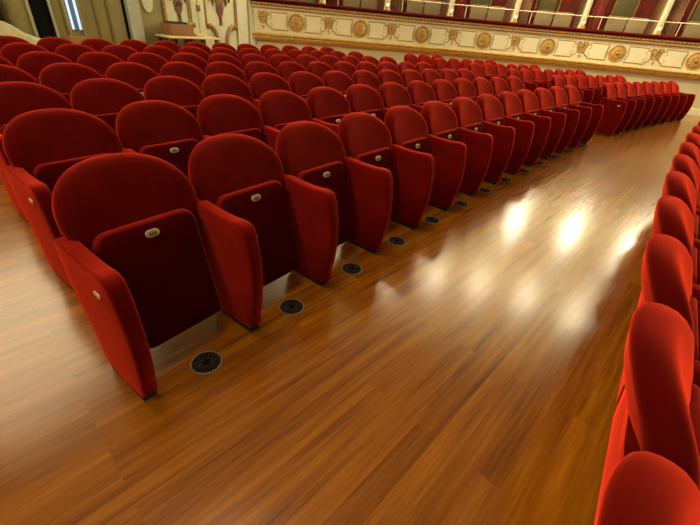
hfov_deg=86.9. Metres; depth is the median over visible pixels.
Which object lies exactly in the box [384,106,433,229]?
seat
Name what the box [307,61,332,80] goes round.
seat
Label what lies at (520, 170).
floor vent
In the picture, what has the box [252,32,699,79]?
trim
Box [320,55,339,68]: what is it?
seat
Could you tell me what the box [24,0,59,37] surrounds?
door
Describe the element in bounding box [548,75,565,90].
seat
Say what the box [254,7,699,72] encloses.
balcony front
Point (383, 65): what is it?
seat
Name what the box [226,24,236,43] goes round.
console
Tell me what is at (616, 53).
rosette
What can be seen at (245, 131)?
seat cushion
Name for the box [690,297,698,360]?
seat cushion
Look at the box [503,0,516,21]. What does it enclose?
wall
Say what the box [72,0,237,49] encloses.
wall
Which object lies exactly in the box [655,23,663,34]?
bracket
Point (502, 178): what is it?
floor vent
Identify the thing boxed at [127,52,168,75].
seat
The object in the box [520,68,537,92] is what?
seat
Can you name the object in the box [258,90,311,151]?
seat
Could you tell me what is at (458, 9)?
drape
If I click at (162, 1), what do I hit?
trim
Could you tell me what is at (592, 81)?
seat
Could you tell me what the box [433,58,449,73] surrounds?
seat
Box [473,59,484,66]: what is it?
seat
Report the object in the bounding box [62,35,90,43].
cardboard box
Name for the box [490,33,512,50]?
panel frame
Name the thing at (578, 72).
seat
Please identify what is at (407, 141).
seat cushion
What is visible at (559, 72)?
seat
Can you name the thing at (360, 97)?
seat
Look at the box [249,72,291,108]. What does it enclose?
seat
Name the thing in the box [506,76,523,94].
seat
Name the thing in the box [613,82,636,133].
seat
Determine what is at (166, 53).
seat
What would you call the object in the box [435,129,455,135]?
seat cushion
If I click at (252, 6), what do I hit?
trim
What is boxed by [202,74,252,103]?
seat
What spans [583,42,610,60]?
panel frame
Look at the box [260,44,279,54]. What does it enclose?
seat
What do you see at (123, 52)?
seat
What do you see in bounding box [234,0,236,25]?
trim
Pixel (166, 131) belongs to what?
seat
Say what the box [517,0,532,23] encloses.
drape
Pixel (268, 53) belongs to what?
seat
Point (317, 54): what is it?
seat
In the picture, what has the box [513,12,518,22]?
bracket
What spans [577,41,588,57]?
carved ornament
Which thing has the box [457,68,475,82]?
seat
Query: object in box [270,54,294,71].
seat
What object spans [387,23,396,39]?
carved ornament
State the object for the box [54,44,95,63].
seat
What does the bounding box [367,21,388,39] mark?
panel frame
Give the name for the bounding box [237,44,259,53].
seat
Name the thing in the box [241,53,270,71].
seat
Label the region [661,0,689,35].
drape
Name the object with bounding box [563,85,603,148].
seat
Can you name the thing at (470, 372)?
floor
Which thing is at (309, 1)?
chair
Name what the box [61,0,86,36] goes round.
window
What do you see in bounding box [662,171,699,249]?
seat
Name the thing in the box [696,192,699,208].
seat cushion
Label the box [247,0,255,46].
trim
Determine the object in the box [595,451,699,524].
seat
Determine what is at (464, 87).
seat
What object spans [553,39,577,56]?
panel frame
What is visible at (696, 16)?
framed panel
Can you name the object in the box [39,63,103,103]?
seat
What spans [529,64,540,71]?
seat
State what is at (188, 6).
trim
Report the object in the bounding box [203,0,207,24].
trim
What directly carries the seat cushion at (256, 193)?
on the seat at (244, 225)
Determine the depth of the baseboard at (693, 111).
10.28 m
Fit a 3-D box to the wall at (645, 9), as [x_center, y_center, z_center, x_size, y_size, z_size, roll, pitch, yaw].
[6.848,-6.545,9.788,19.658,2.400,4.296,18,35,18]
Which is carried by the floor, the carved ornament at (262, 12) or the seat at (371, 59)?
the seat at (371, 59)
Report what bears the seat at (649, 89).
on the floor
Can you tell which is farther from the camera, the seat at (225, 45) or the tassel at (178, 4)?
the tassel at (178, 4)
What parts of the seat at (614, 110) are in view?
backrest, armrest panel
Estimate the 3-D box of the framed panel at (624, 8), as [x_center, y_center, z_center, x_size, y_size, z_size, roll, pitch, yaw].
[8.204,-7.646,10.952,0.626,1.000,0.040,17,35,17]
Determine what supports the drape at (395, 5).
hanging from the wall at (381, 2)
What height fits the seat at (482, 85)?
0.837 m
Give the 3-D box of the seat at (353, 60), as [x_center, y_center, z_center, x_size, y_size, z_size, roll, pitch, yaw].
[0.114,-3.611,7.340,0.591,0.837,0.608,-25,44,-38]
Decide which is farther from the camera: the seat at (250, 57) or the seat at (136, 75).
the seat at (250, 57)
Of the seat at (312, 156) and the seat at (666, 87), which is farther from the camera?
the seat at (666, 87)
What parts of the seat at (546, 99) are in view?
backrest, armrest panel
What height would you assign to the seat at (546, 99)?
0.837 m
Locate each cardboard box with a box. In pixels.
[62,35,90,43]
[161,21,193,36]
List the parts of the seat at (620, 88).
backrest, armrest panel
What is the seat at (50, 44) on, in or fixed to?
on the floor
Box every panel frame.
[266,12,287,30]
[304,15,325,33]
[332,18,352,36]
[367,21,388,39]
[394,24,415,41]
[428,27,449,44]
[455,30,477,47]
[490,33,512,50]
[518,36,541,53]
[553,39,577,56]
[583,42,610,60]
[623,46,651,64]
[658,50,688,67]
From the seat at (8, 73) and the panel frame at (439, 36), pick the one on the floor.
the seat at (8, 73)
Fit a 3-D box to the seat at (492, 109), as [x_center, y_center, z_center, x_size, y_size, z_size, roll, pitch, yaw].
[1.660,-1.418,4.202,0.608,0.837,0.591,30,40,33]
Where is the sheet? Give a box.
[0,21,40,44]
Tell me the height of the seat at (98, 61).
0.837 m
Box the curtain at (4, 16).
[0,0,11,24]
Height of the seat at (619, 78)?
0.837 m
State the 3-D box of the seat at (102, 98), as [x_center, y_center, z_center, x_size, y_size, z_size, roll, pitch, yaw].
[-1.853,-1.014,3.042,0.608,0.837,0.591,27,38,29]
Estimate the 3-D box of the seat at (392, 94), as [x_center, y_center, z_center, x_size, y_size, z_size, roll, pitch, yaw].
[0.611,-1.629,4.366,0.608,0.837,0.591,30,40,32]
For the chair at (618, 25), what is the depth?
10.38 m
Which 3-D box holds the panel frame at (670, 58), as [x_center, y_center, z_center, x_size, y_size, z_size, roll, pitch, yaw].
[8.715,-5.516,9.994,0.620,0.398,0.024,19,35,19]
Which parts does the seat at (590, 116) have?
backrest, armrest panel, armrest panel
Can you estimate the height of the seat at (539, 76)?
0.837 m
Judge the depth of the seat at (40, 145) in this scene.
1.98 m
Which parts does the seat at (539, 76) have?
backrest, armrest panel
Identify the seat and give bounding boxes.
[0,35,29,48]
[0,42,48,67]
[0,56,14,66]
[0,64,38,179]
[0,81,72,222]
[2,108,122,290]
[17,51,72,83]
[37,37,73,52]
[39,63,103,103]
[51,153,220,400]
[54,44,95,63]
[70,78,144,133]
[77,52,122,77]
[81,38,113,51]
[102,45,136,61]
[105,62,158,95]
[116,100,202,178]
[119,39,148,51]
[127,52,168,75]
[142,45,175,61]
[144,76,204,118]
[154,41,181,53]
[160,62,205,90]
[170,53,207,73]
[178,46,208,63]
[184,42,210,55]
[188,134,299,331]
[197,94,264,142]
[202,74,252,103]
[205,61,246,83]
[208,53,242,70]
[210,47,240,62]
[212,43,237,54]
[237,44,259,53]
[238,48,264,61]
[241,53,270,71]
[244,61,278,85]
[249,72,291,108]
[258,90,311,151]
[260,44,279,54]
[264,49,285,61]
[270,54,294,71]
[276,121,355,285]
[278,61,307,83]
[282,45,298,55]
[288,49,307,61]
[289,71,324,102]
[296,54,317,69]
[302,46,316,54]
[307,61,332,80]
[307,87,350,134]
[309,50,327,60]
[320,47,334,54]
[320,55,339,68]
[323,70,353,96]
[329,51,345,60]
[333,61,356,78]
[338,112,398,253]
[341,55,360,67]
[346,84,384,122]
[348,51,363,60]
[352,70,380,92]
[357,61,379,77]
[361,56,379,66]
[378,61,399,74]
[378,69,403,86]
[379,56,397,67]
[379,82,411,117]
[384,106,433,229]
[398,62,417,75]
[401,69,423,89]
[403,53,418,66]
[407,80,435,113]
[416,62,433,73]
[418,54,432,67]
[421,69,441,86]
[421,101,466,210]
[431,54,443,65]
[431,79,456,107]
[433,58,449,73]
[440,68,458,84]
[448,58,462,72]
[451,97,492,195]
[453,78,476,101]
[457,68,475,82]
[461,59,472,68]
[468,63,483,77]
[472,77,493,98]
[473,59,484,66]
[476,94,514,184]
[482,63,495,81]
[485,59,496,65]
[490,76,509,98]
[494,63,507,79]
[498,91,534,174]
[505,68,524,88]
[506,64,519,71]
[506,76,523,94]
[517,89,550,166]
[518,64,530,70]
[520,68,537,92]
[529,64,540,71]
[532,69,548,89]
[534,87,565,159]
[543,69,555,84]
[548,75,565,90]
[549,86,579,153]
[554,69,565,77]
[563,75,583,100]
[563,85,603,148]
[565,69,576,76]
[574,75,593,103]
[575,70,585,76]
[585,75,601,104]
[594,302,699,524]
[595,75,607,88]
[595,82,626,135]
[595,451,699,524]
[605,75,616,84]
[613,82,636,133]
[615,75,625,83]
[616,234,699,405]
[623,82,645,130]
[632,81,654,128]
[637,195,699,307]
[642,81,662,126]
[651,81,671,124]
[660,81,679,122]
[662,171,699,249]
[668,81,695,121]
[670,154,699,216]
[678,142,699,191]
[685,133,699,149]
[691,125,699,134]
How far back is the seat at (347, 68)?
6.05 m
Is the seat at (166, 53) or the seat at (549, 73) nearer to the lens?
the seat at (166, 53)
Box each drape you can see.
[325,0,337,4]
[390,0,401,11]
[453,0,465,17]
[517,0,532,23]
[585,0,607,29]
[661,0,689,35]
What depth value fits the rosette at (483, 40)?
10.96 m
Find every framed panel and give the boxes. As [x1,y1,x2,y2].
[469,0,491,11]
[532,0,561,17]
[610,0,640,24]
[682,0,699,29]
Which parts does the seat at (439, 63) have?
backrest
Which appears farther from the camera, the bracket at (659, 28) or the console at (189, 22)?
the bracket at (659, 28)
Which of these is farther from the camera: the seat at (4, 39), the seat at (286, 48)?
the seat at (286, 48)
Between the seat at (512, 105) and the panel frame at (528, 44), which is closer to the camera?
the seat at (512, 105)
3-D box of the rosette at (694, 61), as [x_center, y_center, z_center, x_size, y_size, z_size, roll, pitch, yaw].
[9.173,-5.335,9.787,0.425,0.425,0.110,21,36,22]
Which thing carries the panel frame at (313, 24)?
attached to the wall at (689, 86)
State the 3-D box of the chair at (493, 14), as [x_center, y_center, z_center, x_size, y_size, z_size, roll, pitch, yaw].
[4.295,-7.185,11.254,0.481,1.013,0.443,6,33,0]
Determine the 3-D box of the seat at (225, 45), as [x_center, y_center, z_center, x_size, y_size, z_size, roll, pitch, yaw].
[-2.389,-3.857,7.335,0.608,0.837,0.591,30,40,33]
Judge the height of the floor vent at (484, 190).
0.004 m
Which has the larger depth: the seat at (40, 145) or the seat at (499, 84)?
the seat at (499, 84)
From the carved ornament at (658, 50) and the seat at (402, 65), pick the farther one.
the carved ornament at (658, 50)
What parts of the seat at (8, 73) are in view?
backrest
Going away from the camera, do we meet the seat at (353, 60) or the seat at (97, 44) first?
the seat at (97, 44)
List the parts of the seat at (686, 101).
backrest, armrest panel, armrest panel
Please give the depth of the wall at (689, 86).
10.90 m
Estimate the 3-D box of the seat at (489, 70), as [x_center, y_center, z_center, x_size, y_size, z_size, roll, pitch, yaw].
[3.408,-4.322,8.938,0.591,0.837,0.608,-21,41,-35]
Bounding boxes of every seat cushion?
[0,124,6,134]
[33,153,110,180]
[92,209,220,348]
[139,139,198,153]
[216,180,280,207]
[218,128,260,134]
[274,120,306,128]
[297,161,341,178]
[320,114,346,120]
[356,147,388,159]
[400,137,425,146]
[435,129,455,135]
[689,383,699,456]
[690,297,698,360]
[691,247,696,283]
[694,214,698,238]
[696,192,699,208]
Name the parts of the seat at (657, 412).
backrest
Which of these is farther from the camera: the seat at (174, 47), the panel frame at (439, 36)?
the panel frame at (439, 36)
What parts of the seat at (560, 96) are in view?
backrest, armrest panel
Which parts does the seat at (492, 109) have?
backrest, armrest panel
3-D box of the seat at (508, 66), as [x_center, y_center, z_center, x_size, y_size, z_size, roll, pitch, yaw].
[4.263,-4.643,9.562,0.591,0.837,0.608,-20,41,-34]
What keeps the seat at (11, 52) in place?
on the floor
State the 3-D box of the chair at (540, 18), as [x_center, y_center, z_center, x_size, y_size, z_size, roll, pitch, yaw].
[5.676,-6.988,11.155,0.480,1.020,0.425,10,33,7]
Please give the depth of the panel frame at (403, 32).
10.94 m
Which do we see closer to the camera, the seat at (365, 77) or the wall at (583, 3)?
the seat at (365, 77)
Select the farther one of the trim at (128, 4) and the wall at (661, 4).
the wall at (661, 4)
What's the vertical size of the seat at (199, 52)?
0.837 m
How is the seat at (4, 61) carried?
on the floor
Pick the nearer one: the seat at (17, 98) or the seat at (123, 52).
the seat at (17, 98)
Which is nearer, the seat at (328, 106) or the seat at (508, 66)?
the seat at (328, 106)
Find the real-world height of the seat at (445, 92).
0.837 m
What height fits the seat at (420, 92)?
0.837 m
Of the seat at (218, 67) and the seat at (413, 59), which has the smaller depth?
the seat at (218, 67)
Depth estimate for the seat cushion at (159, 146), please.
2.44 m
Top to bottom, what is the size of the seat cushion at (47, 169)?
0.514 m
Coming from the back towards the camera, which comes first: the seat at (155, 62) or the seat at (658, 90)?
the seat at (658, 90)
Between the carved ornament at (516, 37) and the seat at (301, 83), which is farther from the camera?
the carved ornament at (516, 37)
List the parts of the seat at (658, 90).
backrest, armrest panel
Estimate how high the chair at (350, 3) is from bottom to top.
0.999 m
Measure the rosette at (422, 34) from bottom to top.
0.449 m
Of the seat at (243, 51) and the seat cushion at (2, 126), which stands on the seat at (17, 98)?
the seat cushion at (2, 126)
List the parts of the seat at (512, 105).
backrest, armrest panel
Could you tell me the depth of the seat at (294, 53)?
7.38 m
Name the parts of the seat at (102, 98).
backrest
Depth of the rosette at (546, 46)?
10.82 m
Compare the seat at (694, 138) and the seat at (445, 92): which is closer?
the seat at (694, 138)
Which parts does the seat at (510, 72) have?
backrest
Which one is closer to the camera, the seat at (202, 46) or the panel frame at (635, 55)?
the seat at (202, 46)
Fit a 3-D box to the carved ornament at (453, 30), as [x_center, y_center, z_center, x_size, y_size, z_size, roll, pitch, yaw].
[3.059,-6.704,10.990,0.301,0.424,0.088,6,33,0]
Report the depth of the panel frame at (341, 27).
10.73 m
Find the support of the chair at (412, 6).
on the floor
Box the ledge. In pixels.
[250,0,699,42]
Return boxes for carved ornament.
[257,10,267,28]
[324,17,333,33]
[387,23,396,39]
[449,29,458,44]
[511,35,521,50]
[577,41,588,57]
[650,48,664,64]
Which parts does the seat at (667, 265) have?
backrest, armrest panel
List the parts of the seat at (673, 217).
backrest, armrest panel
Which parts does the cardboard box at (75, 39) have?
panel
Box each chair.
[298,0,314,2]
[343,0,359,7]
[361,0,377,8]
[406,0,423,13]
[423,0,441,14]
[469,4,487,19]
[486,6,505,20]
[533,10,553,25]
[551,12,573,26]
[604,16,627,31]
[624,17,648,33]
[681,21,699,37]
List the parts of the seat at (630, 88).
backrest, armrest panel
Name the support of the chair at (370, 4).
on the floor
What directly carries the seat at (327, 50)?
on the floor
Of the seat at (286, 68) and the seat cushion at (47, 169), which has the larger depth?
the seat at (286, 68)
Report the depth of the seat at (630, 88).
7.42 m
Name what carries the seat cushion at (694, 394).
on the seat at (657, 412)
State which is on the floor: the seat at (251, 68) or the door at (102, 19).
the seat at (251, 68)
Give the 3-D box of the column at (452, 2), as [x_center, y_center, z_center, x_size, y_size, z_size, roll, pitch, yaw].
[2.967,-7.802,10.367,0.200,1.500,0.195,6,33,0]
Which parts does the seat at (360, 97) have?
backrest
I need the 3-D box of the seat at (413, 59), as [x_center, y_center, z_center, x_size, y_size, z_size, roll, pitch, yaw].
[1.619,-5.000,9.708,0.496,0.837,0.720,19,35,20]
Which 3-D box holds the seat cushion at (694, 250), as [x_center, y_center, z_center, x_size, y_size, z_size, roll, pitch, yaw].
[1.587,0.231,1.772,0.238,0.514,0.435,28,39,30]
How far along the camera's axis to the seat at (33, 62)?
3.95 m
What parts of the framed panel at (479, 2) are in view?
panel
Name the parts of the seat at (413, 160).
backrest, armrest panel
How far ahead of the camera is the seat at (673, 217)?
1.57 m
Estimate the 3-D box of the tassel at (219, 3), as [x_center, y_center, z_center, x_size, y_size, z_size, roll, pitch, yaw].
[-3.374,-6.614,9.552,0.069,0.826,0.675,26,38,28]
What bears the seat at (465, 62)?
on the floor
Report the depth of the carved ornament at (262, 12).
10.33 m
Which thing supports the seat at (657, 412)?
on the floor
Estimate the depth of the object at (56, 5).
7.17 m
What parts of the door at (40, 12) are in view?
frame, frame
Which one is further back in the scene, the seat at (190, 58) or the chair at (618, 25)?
the chair at (618, 25)
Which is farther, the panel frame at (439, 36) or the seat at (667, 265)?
the panel frame at (439, 36)
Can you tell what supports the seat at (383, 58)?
on the floor
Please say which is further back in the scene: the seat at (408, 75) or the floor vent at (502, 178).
the seat at (408, 75)
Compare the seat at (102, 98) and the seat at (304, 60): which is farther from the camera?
the seat at (304, 60)
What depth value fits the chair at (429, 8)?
10.91 m
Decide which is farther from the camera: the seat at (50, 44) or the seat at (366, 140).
the seat at (50, 44)
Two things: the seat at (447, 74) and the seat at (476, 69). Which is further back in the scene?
the seat at (476, 69)
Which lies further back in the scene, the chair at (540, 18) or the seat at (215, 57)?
the chair at (540, 18)
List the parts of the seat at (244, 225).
armrest panel, backrest, number plate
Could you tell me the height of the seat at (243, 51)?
0.837 m
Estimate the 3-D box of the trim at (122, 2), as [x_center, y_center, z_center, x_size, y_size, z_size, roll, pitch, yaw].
[-4.846,-5.865,7.690,0.010,3.400,0.070,26,38,28]
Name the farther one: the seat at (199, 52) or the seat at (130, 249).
the seat at (199, 52)
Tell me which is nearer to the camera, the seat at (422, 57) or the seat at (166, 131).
the seat at (166, 131)
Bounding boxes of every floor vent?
[190,351,222,374]
[279,299,303,314]
[341,263,361,274]
[387,236,405,245]
[424,216,439,223]
[453,200,467,206]
[479,188,491,192]
[500,177,511,181]
[519,169,529,172]
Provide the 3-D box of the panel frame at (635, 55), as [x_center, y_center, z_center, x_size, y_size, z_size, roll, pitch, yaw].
[8.013,-5.738,10.242,0.620,0.403,0.024,17,35,17]
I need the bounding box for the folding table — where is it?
[155,34,219,44]
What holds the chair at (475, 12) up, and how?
on the floor
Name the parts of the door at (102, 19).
panel moulding, panel moulding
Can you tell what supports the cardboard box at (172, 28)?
on the folding table
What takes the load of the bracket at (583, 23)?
attached to the column at (589, 2)
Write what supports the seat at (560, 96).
on the floor
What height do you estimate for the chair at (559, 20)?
1.020 m
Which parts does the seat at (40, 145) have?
armrest panel, backrest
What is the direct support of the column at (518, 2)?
on the ledge
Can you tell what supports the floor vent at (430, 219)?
in the floor
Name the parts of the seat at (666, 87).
backrest, armrest panel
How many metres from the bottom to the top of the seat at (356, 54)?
0.837 m
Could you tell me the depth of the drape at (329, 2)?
10.87 m
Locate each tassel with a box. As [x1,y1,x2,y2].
[169,0,185,21]
[209,0,229,25]
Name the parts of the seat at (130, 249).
row plate, armrest panel, backrest, number plate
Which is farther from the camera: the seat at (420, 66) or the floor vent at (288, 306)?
the seat at (420, 66)
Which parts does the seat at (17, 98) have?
armrest panel, backrest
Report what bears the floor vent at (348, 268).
in the floor
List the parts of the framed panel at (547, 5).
panel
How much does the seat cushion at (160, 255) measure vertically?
0.514 m
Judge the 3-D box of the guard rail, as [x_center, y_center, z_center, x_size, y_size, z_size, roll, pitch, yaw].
[5.970,-5.901,8.984,17.196,0.362,3.568,17,35,17]
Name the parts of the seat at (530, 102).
backrest, armrest panel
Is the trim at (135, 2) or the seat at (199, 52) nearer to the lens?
the seat at (199, 52)
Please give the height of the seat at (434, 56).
0.837 m
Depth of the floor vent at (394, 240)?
2.84 m
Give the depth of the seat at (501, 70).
9.15 m
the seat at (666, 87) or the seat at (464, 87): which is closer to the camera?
the seat at (464, 87)
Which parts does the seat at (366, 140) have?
backrest, armrest panel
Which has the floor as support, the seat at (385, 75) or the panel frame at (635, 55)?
the seat at (385, 75)
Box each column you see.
[383,0,389,10]
[446,0,454,16]
[510,0,521,22]
[577,0,593,28]
[652,0,674,34]
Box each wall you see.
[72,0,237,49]
[256,40,699,108]
[297,0,699,36]
[378,0,384,9]
[440,0,449,15]
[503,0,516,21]
[572,0,587,27]
[644,0,667,33]
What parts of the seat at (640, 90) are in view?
backrest, armrest panel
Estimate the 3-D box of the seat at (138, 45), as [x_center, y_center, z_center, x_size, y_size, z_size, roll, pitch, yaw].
[-3.499,-3.264,6.254,0.608,0.837,0.591,29,39,31]
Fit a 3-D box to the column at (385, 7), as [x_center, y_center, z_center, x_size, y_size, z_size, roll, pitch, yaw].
[1.122,-7.898,10.247,0.200,1.500,0.195,6,33,0]
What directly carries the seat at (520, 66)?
on the floor
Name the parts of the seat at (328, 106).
armrest panel, backrest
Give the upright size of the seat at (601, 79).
0.837 m
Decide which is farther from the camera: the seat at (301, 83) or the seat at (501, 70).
the seat at (501, 70)
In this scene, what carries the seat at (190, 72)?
on the floor
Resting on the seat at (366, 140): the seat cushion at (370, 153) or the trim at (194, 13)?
the seat cushion at (370, 153)
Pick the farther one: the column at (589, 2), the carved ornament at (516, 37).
the carved ornament at (516, 37)
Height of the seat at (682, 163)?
0.837 m
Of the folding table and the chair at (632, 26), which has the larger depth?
the chair at (632, 26)
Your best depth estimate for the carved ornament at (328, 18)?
10.62 m
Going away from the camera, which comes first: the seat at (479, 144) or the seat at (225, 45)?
the seat at (479, 144)
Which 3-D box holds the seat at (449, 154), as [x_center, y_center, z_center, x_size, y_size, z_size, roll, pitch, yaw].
[0.918,-1.024,3.481,0.608,0.837,0.591,29,40,31]
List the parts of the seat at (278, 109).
armrest panel, backrest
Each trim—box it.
[120,0,130,38]
[123,0,140,40]
[133,0,145,42]
[161,0,167,20]
[187,0,190,21]
[189,0,207,45]
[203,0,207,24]
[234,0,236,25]
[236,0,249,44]
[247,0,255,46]
[250,1,699,45]
[251,4,699,47]
[252,6,699,48]
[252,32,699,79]
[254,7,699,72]
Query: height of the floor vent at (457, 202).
0.004 m
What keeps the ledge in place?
on the wall at (689, 86)
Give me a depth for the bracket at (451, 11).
10.59 m
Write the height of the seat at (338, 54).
0.837 m
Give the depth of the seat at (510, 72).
7.98 m
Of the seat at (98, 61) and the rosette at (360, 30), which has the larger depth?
the rosette at (360, 30)
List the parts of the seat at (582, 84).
backrest, armrest panel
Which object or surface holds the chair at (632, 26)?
on the floor
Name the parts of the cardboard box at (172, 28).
panel, panel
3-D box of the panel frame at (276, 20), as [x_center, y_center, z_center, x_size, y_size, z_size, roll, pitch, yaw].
[-2.060,-6.828,10.450,0.620,0.426,0.024,0,33,-9]
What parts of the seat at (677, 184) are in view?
backrest, armrest panel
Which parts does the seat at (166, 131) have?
armrest panel, backrest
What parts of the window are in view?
frame, pane, pane, frame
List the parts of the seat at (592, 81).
backrest, armrest panel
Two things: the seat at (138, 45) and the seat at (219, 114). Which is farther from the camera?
the seat at (138, 45)
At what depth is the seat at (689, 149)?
2.67 m
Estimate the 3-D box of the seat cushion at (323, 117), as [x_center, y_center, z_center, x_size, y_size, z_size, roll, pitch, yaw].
[-0.115,-1.181,3.685,0.238,0.514,0.435,28,39,31]
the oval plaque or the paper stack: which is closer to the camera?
the oval plaque
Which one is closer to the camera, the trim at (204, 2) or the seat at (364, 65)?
the seat at (364, 65)
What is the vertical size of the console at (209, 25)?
0.732 m
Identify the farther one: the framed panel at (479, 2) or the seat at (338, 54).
the framed panel at (479, 2)
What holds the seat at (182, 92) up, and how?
on the floor
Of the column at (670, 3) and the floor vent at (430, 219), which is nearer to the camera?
the floor vent at (430, 219)
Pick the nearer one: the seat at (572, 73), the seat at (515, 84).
the seat at (515, 84)
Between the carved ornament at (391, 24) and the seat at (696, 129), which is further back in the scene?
the carved ornament at (391, 24)
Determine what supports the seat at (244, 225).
on the floor
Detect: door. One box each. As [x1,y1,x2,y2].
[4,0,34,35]
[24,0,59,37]
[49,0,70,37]
[78,0,128,44]
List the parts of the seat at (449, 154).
backrest, armrest panel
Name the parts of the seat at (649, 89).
backrest, armrest panel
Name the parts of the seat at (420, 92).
armrest panel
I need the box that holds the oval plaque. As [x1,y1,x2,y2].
[141,0,152,12]
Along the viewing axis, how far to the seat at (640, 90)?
7.72 m
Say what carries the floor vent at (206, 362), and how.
in the floor
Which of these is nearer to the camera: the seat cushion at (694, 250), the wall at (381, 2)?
the seat cushion at (694, 250)
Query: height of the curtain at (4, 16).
3.180 m
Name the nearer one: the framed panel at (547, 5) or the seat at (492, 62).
the seat at (492, 62)
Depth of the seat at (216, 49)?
6.39 m
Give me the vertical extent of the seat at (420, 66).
0.837 m
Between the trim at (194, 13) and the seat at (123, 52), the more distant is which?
the trim at (194, 13)
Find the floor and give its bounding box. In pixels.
[0,115,699,524]
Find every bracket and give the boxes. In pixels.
[449,6,453,16]
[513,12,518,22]
[579,17,586,28]
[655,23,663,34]
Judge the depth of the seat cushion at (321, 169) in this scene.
2.30 m
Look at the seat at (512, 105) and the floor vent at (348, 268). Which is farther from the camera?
the seat at (512, 105)
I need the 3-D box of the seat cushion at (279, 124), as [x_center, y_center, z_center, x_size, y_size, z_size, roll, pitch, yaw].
[-0.472,-0.976,3.315,0.238,0.514,0.435,28,39,30]
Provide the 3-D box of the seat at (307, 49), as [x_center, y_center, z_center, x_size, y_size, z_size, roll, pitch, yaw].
[-0.842,-4.607,8.726,0.591,0.837,0.608,-25,44,-38]
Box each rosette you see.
[288,14,303,32]
[353,20,367,37]
[415,26,429,42]
[476,32,490,48]
[539,38,555,54]
[608,45,625,61]
[685,52,699,69]
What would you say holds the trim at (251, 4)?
attached to the wall at (689, 86)
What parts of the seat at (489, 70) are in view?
backrest, armrest panel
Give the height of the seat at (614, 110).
0.837 m
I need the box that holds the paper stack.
[194,34,207,36]
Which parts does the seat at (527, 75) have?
backrest, armrest panel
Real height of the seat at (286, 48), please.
0.837 m
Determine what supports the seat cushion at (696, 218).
on the seat at (677, 184)
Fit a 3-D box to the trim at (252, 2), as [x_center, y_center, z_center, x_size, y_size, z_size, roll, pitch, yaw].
[6.004,-5.561,8.996,17.568,0.134,3.894,17,35,17]
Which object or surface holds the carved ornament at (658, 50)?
attached to the wall at (689, 86)
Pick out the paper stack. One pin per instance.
(197, 35)
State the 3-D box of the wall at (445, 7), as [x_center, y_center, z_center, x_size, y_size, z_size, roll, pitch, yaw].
[2.973,-7.976,11.213,0.060,2.200,1.470,5,33,-1]
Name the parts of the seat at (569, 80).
backrest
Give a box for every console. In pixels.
[184,21,195,44]
[206,23,219,42]
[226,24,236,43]
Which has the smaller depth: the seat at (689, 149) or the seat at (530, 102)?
the seat at (689, 149)
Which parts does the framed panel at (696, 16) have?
panel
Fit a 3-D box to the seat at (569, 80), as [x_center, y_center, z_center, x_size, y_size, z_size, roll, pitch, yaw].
[4.716,-3.487,7.852,0.591,0.837,0.608,-21,41,-35]
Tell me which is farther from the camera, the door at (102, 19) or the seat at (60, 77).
the door at (102, 19)
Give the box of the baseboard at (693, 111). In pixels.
[686,108,699,116]
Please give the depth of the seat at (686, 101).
9.02 m
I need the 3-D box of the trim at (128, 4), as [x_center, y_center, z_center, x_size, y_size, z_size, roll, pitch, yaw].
[-4.731,-5.881,7.732,0.140,3.400,0.140,26,38,28]
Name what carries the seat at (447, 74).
on the floor
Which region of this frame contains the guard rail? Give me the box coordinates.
[401,0,699,35]
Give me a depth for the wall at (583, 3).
10.99 m
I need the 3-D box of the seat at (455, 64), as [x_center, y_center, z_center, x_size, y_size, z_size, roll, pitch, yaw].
[2.754,-4.740,9.481,0.591,0.837,0.608,-21,41,-35]
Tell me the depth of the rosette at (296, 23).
10.51 m
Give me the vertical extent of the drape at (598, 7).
2.070 m
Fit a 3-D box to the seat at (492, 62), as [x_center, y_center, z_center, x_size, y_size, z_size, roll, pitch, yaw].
[4.056,-5.222,10.422,0.622,0.837,0.607,-19,41,-33]
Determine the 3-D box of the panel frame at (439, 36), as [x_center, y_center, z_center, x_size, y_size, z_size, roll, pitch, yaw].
[2.675,-6.734,11.001,0.620,0.417,0.024,5,33,-2]
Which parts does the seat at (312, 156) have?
backrest, armrest panel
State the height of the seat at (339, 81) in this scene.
0.837 m
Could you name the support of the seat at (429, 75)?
on the floor
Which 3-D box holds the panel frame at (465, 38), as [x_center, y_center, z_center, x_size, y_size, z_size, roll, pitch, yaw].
[3.449,-6.666,11.001,0.620,0.412,0.024,6,33,1]
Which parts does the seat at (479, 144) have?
backrest, armrest panel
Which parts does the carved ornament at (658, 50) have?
stem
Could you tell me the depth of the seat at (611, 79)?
9.00 m

